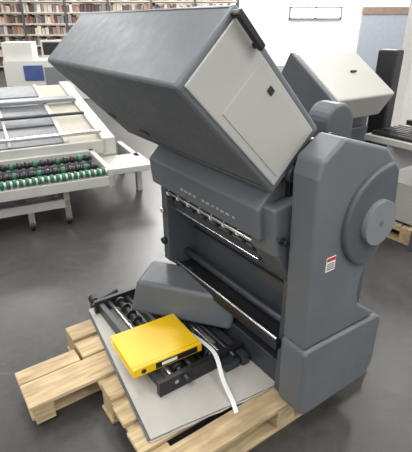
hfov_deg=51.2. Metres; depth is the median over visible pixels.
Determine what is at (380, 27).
wall
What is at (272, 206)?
machine
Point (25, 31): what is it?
storage rack
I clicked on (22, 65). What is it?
machine
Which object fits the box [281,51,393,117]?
hood
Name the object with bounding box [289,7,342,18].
window
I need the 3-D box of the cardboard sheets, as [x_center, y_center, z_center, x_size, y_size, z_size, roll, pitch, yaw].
[-0.173,0.625,2.287,0.668,0.019,1.003,-13,28,-25]
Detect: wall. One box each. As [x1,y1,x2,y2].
[0,0,410,65]
[356,7,408,71]
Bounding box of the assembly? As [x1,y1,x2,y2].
[88,286,248,396]
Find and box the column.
[391,0,411,126]
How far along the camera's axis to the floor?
2.81 m
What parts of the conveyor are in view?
frame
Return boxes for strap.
[192,333,237,413]
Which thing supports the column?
on the floor
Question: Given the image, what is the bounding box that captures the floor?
[0,66,411,451]
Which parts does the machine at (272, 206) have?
rail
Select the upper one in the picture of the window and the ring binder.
the window
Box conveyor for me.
[0,81,150,229]
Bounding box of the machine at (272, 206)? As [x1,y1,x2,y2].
[47,5,398,413]
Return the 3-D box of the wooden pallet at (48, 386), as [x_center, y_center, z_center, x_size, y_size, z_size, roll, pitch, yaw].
[-0.090,0.718,2.287,1.580,0.147,1.100,-17,30,-31]
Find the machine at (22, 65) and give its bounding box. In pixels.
[1,40,75,89]
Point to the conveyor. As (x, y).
(43, 128)
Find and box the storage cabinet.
[395,166,411,226]
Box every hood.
[47,5,316,192]
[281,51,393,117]
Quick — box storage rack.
[0,0,238,68]
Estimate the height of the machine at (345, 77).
1.500 m
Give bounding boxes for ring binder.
[110,314,200,378]
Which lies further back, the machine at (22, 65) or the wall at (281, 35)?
the wall at (281, 35)
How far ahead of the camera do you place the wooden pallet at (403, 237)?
3.65 m
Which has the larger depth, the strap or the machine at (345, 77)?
the machine at (345, 77)
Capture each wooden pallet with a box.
[15,319,367,451]
[387,221,411,245]
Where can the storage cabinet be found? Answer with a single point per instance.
(403, 203)
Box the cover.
[132,261,233,328]
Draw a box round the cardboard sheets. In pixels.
[88,302,274,442]
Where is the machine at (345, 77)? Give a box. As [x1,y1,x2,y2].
[281,49,411,250]
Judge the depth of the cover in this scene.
2.28 m

